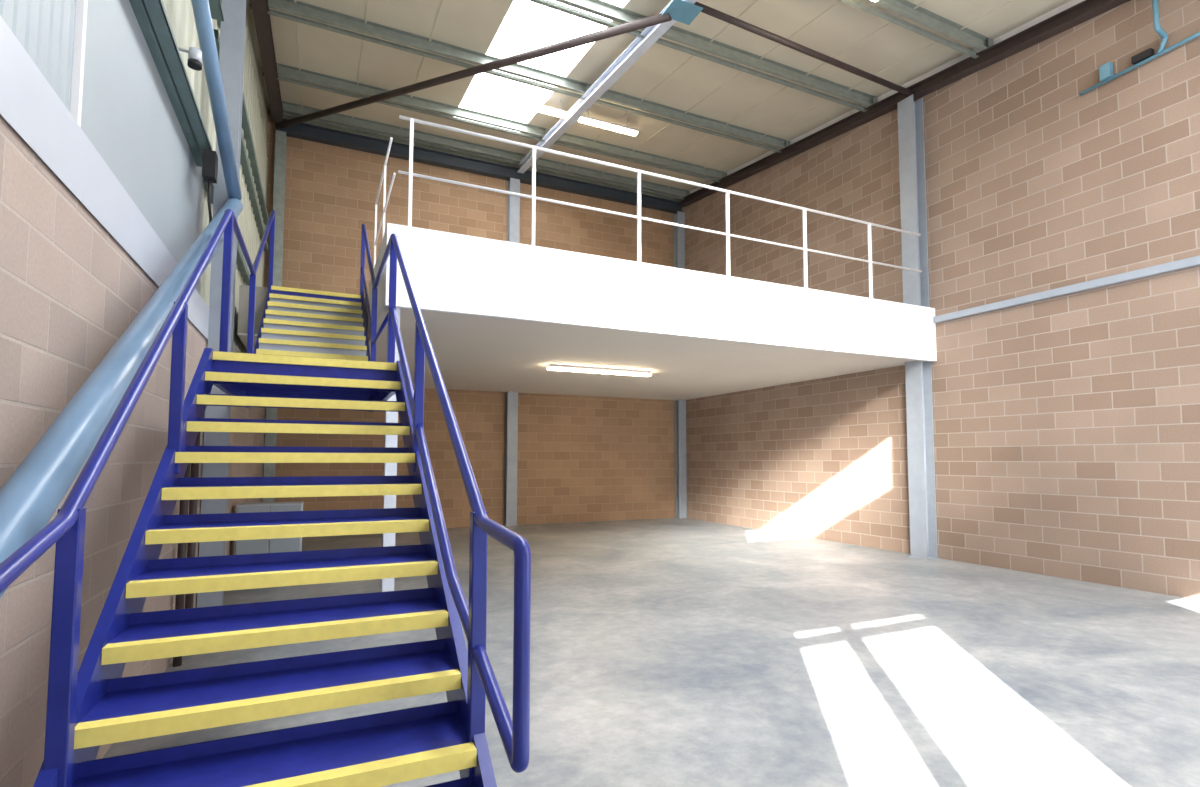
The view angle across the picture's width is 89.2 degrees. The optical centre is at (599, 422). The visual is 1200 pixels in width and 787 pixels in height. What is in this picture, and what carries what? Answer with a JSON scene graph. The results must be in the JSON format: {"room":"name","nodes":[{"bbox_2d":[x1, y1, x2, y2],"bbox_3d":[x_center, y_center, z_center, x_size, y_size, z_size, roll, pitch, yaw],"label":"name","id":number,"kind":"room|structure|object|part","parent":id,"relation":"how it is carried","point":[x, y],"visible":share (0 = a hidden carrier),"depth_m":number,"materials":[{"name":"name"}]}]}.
{"room":"warehouse","nodes":[
{"label":"warehouse","id":0,"kind":"room"},
{"bbox_2d":[0,0,268,786],"bbox_3d":[-3.803,-2.603,5.776,0.212,9.088,15.577,2,-4,-25],"label":"wall","id":1,"kind":"structure","parent":0,"point":[103,194],"depth_m":2.93,"materials":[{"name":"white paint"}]},
{"bbox_2d":[173,432,199,666],"bbox_3d":[-3.357,0.949,4.954,0.060,1.900,0.460,2,-4,-25],"label":"pipe","id":2,"kind":"object","parent":1,"relation":"attached to","point":[189,549],"visible":0.17,"depth_m":4.81,"materials":[{"name":"brown metal"}]},
{"bbox_2d":[129,0,249,285],"bbox_3d":[-3.717,-2.543,5.704,0.190,0.160,15.160,2,-4,-25],"label":"rail","id":3,"kind":"object","parent":1,"relation":"attached to","point":[151,15],"visible":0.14,"depth_m":4.49,"materials":[{"name":"metal"}]},
{"bbox_2d":[178,47,201,70],"bbox_3d":[-3.069,-2.717,4.523,0.229,0.176,0.090,0,-4,9],"label":"security camera","id":4,"kind":"object","parent":1,"relation":"attached to","point":[194,62],"visible":0.93,"depth_m":4.49,"materials":[{"name":"white plastic"}]},
{"bbox_3d":[-3.089,-2.764,4.529,0.188,0.083,0.024,0,-4,9],"label":"arm","id":5,"kind":"part","parent":4,"relation":"part of"},
{"bbox_2d":[187,58,201,70],"bbox_3d":[-3.000,-2.647,4.508,0.092,0.035,0.092,2,-4,-25],"label":"hood","id":6,"kind":"object","parent":4,"relation":"attached to","point":[193,63],"depth_m":4.49,"materials":[{"name":"plastic"}]},
{"bbox_2d":[202,149,217,222],"bbox_3d":[-3.566,-2.047,5.573,0.100,0.764,0.311,2,-4,-25],"label":"junction box","id":7,"kind":"object","parent":1,"relation":"attached to","point":[209,158],"visible":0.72,"depth_m":5.46,"materials":[{"name":"black plastic"}]},
{"bbox_2d":[209,0,267,250],"bbox_3d":[-3.715,-4.040,5.795,0.190,0.160,15.160,2,-4,-25],"label":"rail","id":8,"kind":"object","parent":1,"relation":"attached to","point":[216,10],"visible":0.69,"depth_m":9.03,"materials":[{"name":"metal"}]},
{"bbox_2d":[217,0,268,224],"bbox_3d":[-3.714,-4.589,5.829,0.190,0.160,15.160,2,-4,-25],"label":"rail","id":9,"kind":"object","parent":1,"relation":"attached to","point":[246,128],"visible":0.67,"depth_m":9.85,"materials":[{"name":"metal"}]},
{"bbox_2d":[263,112,674,527],"bbox_3d":[-2.431,-2.087,15.031,10.700,9.188,0.200,2,-4,-25],"label":"wall","id":10,"kind":"structure","parent":0,"point":[581,458],"depth_m":14.71,"materials":[{"name":"brown brick"}]},
{"bbox_2d":[275,119,682,213],"bbox_3d":[-2.308,-6.178,15.103,10.165,0.270,0.200,2,-4,-25],"label":"beam","id":11,"kind":"structure","parent":10,"relation":"attached to","point":[304,131],"depth_m":14.67,"materials":[{"name":"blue metal"}]},
{"bbox_2d":[282,115,679,201],"bbox_3d":[-2.347,-6.448,15.206,10.165,0.260,0.030,2,-4,-25],"label":"trim","id":12,"kind":"structure","parent":10,"relation":"attached to","point":[284,116],"depth_m":14.82,"materials":[{"name":"grey metal"}]},
{"bbox_2d":[237,223,936,399],"bbox_3d":[-0.717,-1.368,11.400,10.200,0.882,7.740,2,-4,-25],"label":"floor","id":13,"kind":"structure","parent":0,"point":[496,314],"depth_m":8.39,"materials":[{"name":"white paint"}]},
{"bbox_2d":[374,137,395,265],"bbox_3d":[-2.760,-2.550,7.745,0.030,1.404,2.530,2,-4,-25],"label":"guard railing","id":14,"kind":"object","parent":13,"relation":"on","point":[385,201],"visible":0.9,"depth_m":7.64,"materials":[{"name":"white metal"}]},
{"bbox_3d":[-3.250,-2.479,8.799,0.026,1.389,0.026,2,-4,-25],"label":"post","id":15,"kind":"part","parent":14,"relation":"part of","materials":[{"name":"white metal"}]},
{"bbox_3d":[-2.851,-3.224,7.986,0.030,0.030,2.090,2,-4,-25],"label":"rail","id":16,"kind":"part","parent":14,"relation":"part of","materials":[{"name":"white metal"}]},
{"bbox_3d":[-2.703,-2.644,7.628,0.026,1.201,0.026,2,-4,-25],"label":"post","id":17,"kind":"part","parent":14,"relation":"part of","materials":[{"name":"white metal"}]},
{"bbox_3d":[-2.760,-2.627,7.750,0.026,0.026,2.530,2,-4,-25],"label":"rail","id":18,"kind":"part","parent":14,"relation":"part of","materials":[{"name":"white metal"}]},
{"bbox_2d":[547,364,650,376],"bbox_3d":[0.018,-0.928,10.975,2.000,0.085,0.150,2,-4,-25],"label":"light","id":19,"kind":"object","parent":13,"relation":"attached to","point":[550,366],"visible":1,"depth_m":10.89,"materials":[{"name":"white paint"}]},
{"bbox_3d":[1.599,-1.123,8.276,8.570,0.020,0.040,2,-4,-25],"label":"soffit trim","id":20,"kind":"part","parent":13,"relation":"part of","materials":[{"name":"white paint"}]},
{"bbox_2d":[398,115,921,297],"bbox_3d":[1.554,-2.607,8.289,8.220,1.220,0.038,2,-4,-25],"label":"guard railing","id":21,"kind":"object","parent":13,"relation":"on","point":[410,173],"visible":1,"depth_m":7.79,"materials":[{"name":"white metal"}]},
{"bbox_3d":[-2.057,-2.705,6.617,0.038,1.201,0.038,2,-4,-25],"label":"post","id":22,"kind":"part","parent":21,"relation":"part of","materials":[{"name":"white metal"}]},
{"bbox_3d":[-0.787,-2.667,7.205,0.038,1.201,0.038,2,-4,-25],"label":"post","id":23,"kind":"part","parent":21,"relation":"part of","materials":[{"name":"white metal"}]},
{"bbox_3d":[0.501,-2.629,7.802,0.038,1.201,0.038,2,-4,-25],"label":"post","id":24,"kind":"part","parent":21,"relation":"part of","materials":[{"name":"white metal"}]},
{"bbox_3d":[1.554,-3.197,8.325,8.220,0.038,0.038,2,-4,-25],"label":"rail","id":25,"kind":"part","parent":21,"relation":"part of","materials":[{"name":"white metal"}]},
{"bbox_3d":[1.554,-2.588,8.288,8.220,0.032,0.032,2,-4,-25],"label":"rail","id":26,"kind":"part","parent":21,"relation":"part of","materials":[{"name":"white metal"}]},
{"bbox_3d":[1.762,-2.591,8.385,0.038,1.201,0.038,2,-4,-25],"label":"post","id":27,"kind":"part","parent":21,"relation":"part of","materials":[{"name":"white metal"}]},
{"bbox_3d":[3.023,-2.554,8.969,0.038,1.201,0.038,2,-4,-25],"label":"post","id":28,"kind":"part","parent":21,"relation":"part of","materials":[{"name":"white metal"}]},
{"bbox_3d":[4.230,-2.518,9.527,0.038,1.201,0.038,2,-4,-25],"label":"post","id":29,"kind":"part","parent":21,"relation":"part of","materials":[{"name":"white metal"}]},
{"bbox_2d":[103,518,1199,786],"bbox_3d":[0.873,2.151,7.741,10.800,0.150,15.920,2,-4,-25],"label":"floor","id":30,"kind":"structure","parent":0,"point":[665,652],"depth_m":4.74,"materials":[{"name":"concrete"}]},
{"bbox_2d":[0,198,242,598],"bbox_3d":[-2.152,-0.276,2.761,0.144,4.204,6.892,2,-4,-25],"label":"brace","id":31,"kind":"object","parent":30,"relation":"on","point":[32,494],"visible":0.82,"depth_m":2.18,"materials":[{"name":"blue paint"}]},
{"bbox_2d":[197,0,245,607],"bbox_3d":[-3.746,-1.923,6.084,0.250,7.769,0.260,2,-4,-25],"label":"steel column","id":32,"kind":"structure","parent":30,"relation":"on","point":[232,30],"depth_m":6.01,"materials":[{"name":"grey metal"}]},
{"bbox_2d":[191,0,241,199],"bbox_3d":[-3.232,-3.093,5.034,0.123,1.754,2.184,1,-4,-19],"label":"brace","id":33,"kind":"object","parent":32,"relation":"attached to","point":[201,8],"visible":0.92,"depth_m":5.24,"materials":[{"name":"blue paint"}]},
{"bbox_2d":[250,0,283,122],"bbox_3d":[-3.612,-5.891,5.942,0.200,2.061,15.202,2,-4,-25],"label":"rafter","id":34,"kind":"object","parent":32,"relation":"on","point":[262,21],"visible":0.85,"depth_m":10.18,"materials":[{"name":"brown metal"}]},
{"bbox_2d":[276,13,671,128],"bbox_3d":[-2.939,-5.957,10.683,9.032,1.072,0.117,-2,-4,30],"label":"brace","id":35,"kind":"object","parent":34,"relation":"attached to","point":[656,19],"visible":1,"depth_m":9.94,"materials":[{"name":"brown metal"}]},
{"bbox_2d":[269,101,689,199],"bbox_3d":[-2.194,-6.443,14.797,10.300,0.186,0.240,2,-4,-25],"label":"purlin","id":36,"kind":"structure","parent":34,"relation":"attached to","point":[289,109],"depth_m":14.38,"materials":[{"name":"metal"}]},
{"bbox_2d":[0,209,530,786],"bbox_3d":[-2.279,-0.596,4.817,1.204,4.969,8.024,2,-4,-25],"label":"staircase","id":37,"kind":"structure","parent":30,"relation":"on","point":[311,350],"depth_m":2.33,"materials":[{"name":"blue metal"}]},
{"bbox_3d":[-1.506,0.764,1.706,0.052,1.039,0.052,2,-4,-25],"label":"post","id":38,"kind":"part","parent":37,"relation":"part of","materials":[{"name":"blue metal"}]},
{"bbox_3d":[-2.853,-0.853,4.717,0.046,4.468,7.575,2,-4,-25],"label":"handrail","id":39,"kind":"part","parent":37,"relation":"part of","materials":[{"name":"blue metal"}]},
{"bbox_3d":[-2.069,-0.168,2.980,0.052,0.840,0.052,2,-4,-25],"label":"post","id":40,"kind":"part","parent":37,"relation":"part of","materials":[{"name":"blue metal"}]},
{"bbox_3d":[-2.707,-0.900,4.406,0.052,1.268,0.052,2,-4,-25],"label":"post","id":41,"kind":"part","parent":37,"relation":"part of","materials":[{"name":"metal"}]},
{"bbox_3d":[-3.465,-0.818,6.037,0.052,1.301,0.052,2,-4,-25],"label":"post","id":42,"kind":"part","parent":37,"relation":"part of","materials":[{"name":"blue metal"}]},
{"bbox_3d":[-4.430,-2.201,8.212,0.052,1.291,0.052,2,-4,-25],"label":"post","id":43,"kind":"part","parent":37,"relation":"part of","materials":[{"name":"blue metal"}]},
{"bbox_3d":[-3.286,-0.821,7.005,1.117,0.086,0.006,2,-4,-25],"label":"riser plate","id":44,"kind":"part","parent":37,"relation":"part of","materials":[{"name":"yellow metal"}]},
{"bbox_3d":[-3.391,-0.970,7.241,1.117,0.086,0.006,2,-4,-25],"label":"riser plate","id":45,"kind":"part","parent":37,"relation":"part of","materials":[{"name":"yellow metal"}]},
{"bbox_3d":[-3.496,-1.119,7.478,1.117,0.086,0.006,2,-4,-25],"label":"riser plate","id":46,"kind":"part","parent":37,"relation":"part of","materials":[{"name":"yellow metal"}]},
{"bbox_3d":[-3.601,-1.268,7.714,1.117,0.086,0.006,2,-4,-25],"label":"riser plate","id":47,"kind":"part","parent":37,"relation":"part of","materials":[{"name":"yellow metal"}]},
{"bbox_3d":[-3.811,-1.566,8.187,1.117,0.086,0.006,2,-4,-25],"label":"riser plate","id":48,"kind":"part","parent":37,"relation":"part of","materials":[{"name":"yellow metal"}]},
{"bbox_3d":[-3.706,-1.417,7.950,1.117,0.086,0.006,2,-4,-25],"label":"riser plate","id":49,"kind":"part","parent":37,"relation":"part of","materials":[{"name":"yellow metal"}]},
{"bbox_3d":[-3.935,-1.705,8.464,1.123,0.201,0.146,2,-4,-25],"label":"plate","id":50,"kind":"part","parent":37,"relation":"part of","materials":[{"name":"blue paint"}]},
{"bbox_3d":[-3.392,-2.171,8.693,0.052,1.291,0.052,2,-4,-25],"label":"post","id":51,"kind":"part","parent":37,"relation":"part of","materials":[{"name":"blue metal"}]},
{"bbox_3d":[-2.426,-0.788,6.518,0.052,1.301,0.052,2,-4,-25],"label":"post","id":52,"kind":"part","parent":37,"relation":"part of","materials":[{"name":"blue metal"}]},
{"bbox_3d":[-2.536,-1.561,6.806,0.034,1.571,4.130,2,-4,-25],"label":"rail","id":53,"kind":"part","parent":37,"relation":"part of","materials":[{"name":"metal"}]},
{"bbox_3d":[-1.669,-0.869,4.887,0.052,1.268,0.052,2,-4,-25],"label":"post","id":54,"kind":"part","parent":37,"relation":"part of","materials":[{"name":"metal"}]},
{"bbox_3d":[-1.030,-0.146,3.462,0.052,0.858,0.052,2,-4,-25],"label":"post","id":55,"kind":"part","parent":37,"relation":"part of","materials":[{"name":"blue metal"}]},
{"bbox_3d":[-1.803,-0.954,5.183,0.046,4.208,7.626,2,-4,-25],"label":"handrail","id":56,"kind":"part","parent":37,"relation":"part of","materials":[{"name":"blue metal"}]},
{"bbox_3d":[-0.422,0.809,2.086,0.052,0.998,0.052,2,-4,-25],"label":"post","id":57,"kind":"part","parent":37,"relation":"part of","materials":[{"name":"blue metal"}]},
{"bbox_2d":[234,501,302,554],"bbox_3d":[-4.451,1.596,8.205,0.780,1.000,0.420,2,-4,-25],"label":"base cabinet","id":58,"kind":"object","parent":30,"relation":"on","point":[256,546],"visible":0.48,"depth_m":8.03,"materials":[{"name":"grey metal"}]},
{"bbox_3d":[-4.540,1.550,7.946,0.360,0.900,0.020,2,-4,-25],"label":"door","id":59,"kind":"part","parent":58,"relation":"part of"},
{"bbox_3d":[-4.195,1.560,8.105,0.360,0.900,0.020,2,-4,-25],"label":"door","id":60,"kind":"part","parent":58,"relation":"part of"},
{"bbox_2d":[263,130,286,501],"bbox_3d":[-6.803,-1.903,12.723,0.260,8.528,0.260,2,-4,-25],"label":"steel column","id":61,"kind":"structure","parent":30,"relation":"on","point":[280,137],"depth_m":12.78,"materials":[{"name":"grey metal"}]},
{"bbox_2d":[381,308,399,591],"bbox_3d":[-2.234,0.385,6.492,0.180,3.215,0.180,2,-4,-25],"label":"steel column","id":62,"kind":"structure","parent":30,"relation":"on","point":[390,469],"depth_m":6.43,"materials":[{"name":"white metal"}]},
{"bbox_2d":[503,178,519,526],"bbox_3d":[-2.149,-1.764,14.900,0.320,8.528,0.260,2,-4,-25],"label":"steel column","id":63,"kind":"structure","parent":30,"relation":"on","point":[513,205],"depth_m":14.72,"materials":[{"name":"grey metal"}]},
{"bbox_2d":[674,211,686,518],"bbox_3d":[2.223,-1.635,16.902,0.300,8.528,0.260,2,-4,-25],"label":"steel column","id":64,"kind":"structure","parent":30,"relation":"on","point":[679,218],"depth_m":16.74,"materials":[{"name":"grey metal"}]},
{"bbox_2d":[897,94,939,559],"bbox_3d":[5.315,-1.650,10.211,0.310,7.751,0.360,2,-4,-25],"label":"steel column","id":65,"kind":"structure","parent":30,"relation":"on","point":[918,374],"depth_m":10.16,"materials":[{"name":"grey metal"}]},
{"bbox_3d":[5.310,2.213,9.976,0.310,0.012,0.360,2,-4,-25],"label":"plate","id":66,"kind":"part","parent":65,"relation":"part of","materials":[{"name":"grey paint"}]},
{"bbox_2d":[248,0,1070,190],"bbox_3d":[0.898,-6.086,8.250,10.830,2.054,15.920,2,-4,-25],"label":"ceiling","id":67,"kind":"structure","parent":0,"point":[839,30],"depth_m":10.57,"materials":[{"name":"beige metal"}]},
{"bbox_2d":[457,0,626,130],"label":"skylight","id":68,"kind":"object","parent":67,"relation":"attached to","point":[527,25],"depth_m":10.33,"materials":[{"name":"white glass"}]},
{"bbox_2d":[525,100,567,117],"bbox_3d":[-1.035,-6.143,11.761,0.830,0.315,0.140,2,-4,-25],"label":"light","id":69,"kind":"object","parent":67,"relation":"hanging from","point":[528,105],"visible":1,"depth_m":11.72,"materials":[{"name":"white paint"}]},
{"bbox_2d":[578,109,637,135],"bbox_3d":[0.172,-6.107,12.320,1.270,0.315,0.140,2,-4,-25],"label":"light","id":70,"kind":"object","parent":67,"relation":"hanging from","point":[583,119],"visible":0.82,"depth_m":12.26,"materials":[{"name":"white paint"}]},
{"bbox_2d":[680,0,1199,599],"bbox_3d":[5.638,-2.325,10.115,0.200,9.088,15.520,2,-4,-25],"label":"wall","id":71,"kind":"structure","parent":0,"point":[1066,428],"depth_m":8.91,"materials":[{"name":"brown brick"}]},
{"bbox_2d":[690,0,1083,193],"bbox_3d":[5.571,-5.806,10.211,0.030,2.066,15.170,2,-4,-25],"label":"trim","id":72,"kind":"structure","parent":71,"relation":"attached to","point":[1071,3],"depth_m":10.22,"materials":[{"name":"white metal"}]},
{"bbox_2d":[679,0,1129,206],"bbox_3d":[5.496,-5.621,10.158,0.180,2.061,15.202,2,-4,-25],"label":"rafter","id":73,"kind":"object","parent":71,"relation":"attached to","point":[1085,10],"visible":1,"depth_m":9.96,"materials":[{"name":"brown metal"}]},
{"bbox_2d":[934,255,1199,322],"bbox_3d":[7.124,-1.890,6.550,0.069,0.100,7.660,2,-4,-25],"label":"rail","id":74,"kind":"object","parent":71,"relation":"attached to","point":[1190,262],"visible":1,"depth_m":8.10,"materials":[{"name":"grey metal"}]},
{"bbox_2d":[1079,0,1199,95],"bbox_3d":[6.833,-5.004,7.149,0.268,1.122,2.252,2,-4,-25],"label":"conduit","id":75,"kind":"object","parent":71,"relation":"attached to","point":[1106,71],"visible":1,"depth_m":7.49,"materials":[{"name":"blue metal"}]},
{"bbox_3d":[4.164,-1.956,0.893,10.600,7.226,0.100,2,-4,-25],"label":"wall","id":76,"kind":"structure","parent":0,"visible":0},
{"bbox_2d":[517,0,696,172],"bbox_3d":[1.214,-5.748,8.176,0.160,2.061,15.202,2,-4,-25],"label":"rafter","id":77,"kind":"object","parent":76,"relation":"attached to","point":[639,46],"visible":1,"depth_m":10.60,"materials":[{"name":"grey metal"}]},
{"bbox_2d":[262,63,726,182],"bbox_3d":[-1.487,-6.327,13.263,10.300,0.186,0.240,2,-4,-25],"label":"roof purlin","id":78,"kind":"structure","parent":77,"relation":"attached to","point":[286,71],"depth_m":12.79,"materials":[{"name":"metal"}]},
{"bbox_2d":[249,0,789,152],"bbox_3d":[-0.545,-6.172,11.218,10.300,0.186,0.240,2,-4,-25],"label":"roof purlin","id":79,"kind":"structure","parent":77,"relation":"attached to","point":[305,10],"depth_m":10.68,"materials":[{"name":"metal"}]},
{"bbox_2d":[662,0,702,24],"bbox_3d":[1.127,-5.625,8.345,0.450,0.012,0.350,2,-4,-25],"label":"gusset plate","id":80,"kind":"object","parent":77,"relation":"attached to","point":[682,11],"visible":1,"depth_m":8.33,"materials":[{"name":"blue metal"}]},
{"bbox_2d":[528,0,877,111],"bbox_3d":[0.414,-6.014,9.136,10.300,0.186,0.240,2,-4,-25],"label":"roof purlin","id":81,"kind":"structure","parent":77,"relation":"attached to","point":[601,8],"depth_m":9.84,"materials":[{"name":"metal"}]},
{"bbox_2d":[694,1,913,95],"bbox_3d":[3.261,-5.668,9.356,4.634,0.112,0.088,2,-4,-27],"label":"tube","id":82,"kind":"object","parent":77,"relation":"attached to","point":[708,10],"visible":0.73,"depth_m":9.20,"materials":[{"name":"brown metal"}]},
{"bbox_2d":[840,0,992,58],"bbox_3d":[1.297,-5.869,7.218,10.300,0.186,0.240,2,-4,-25],"label":"roof purlin","id":83,"kind":"structure","parent":77,"relation":"attached to","point":[904,8],"depth_m":8.79,"materials":[{"name":"metal"}]}
]}

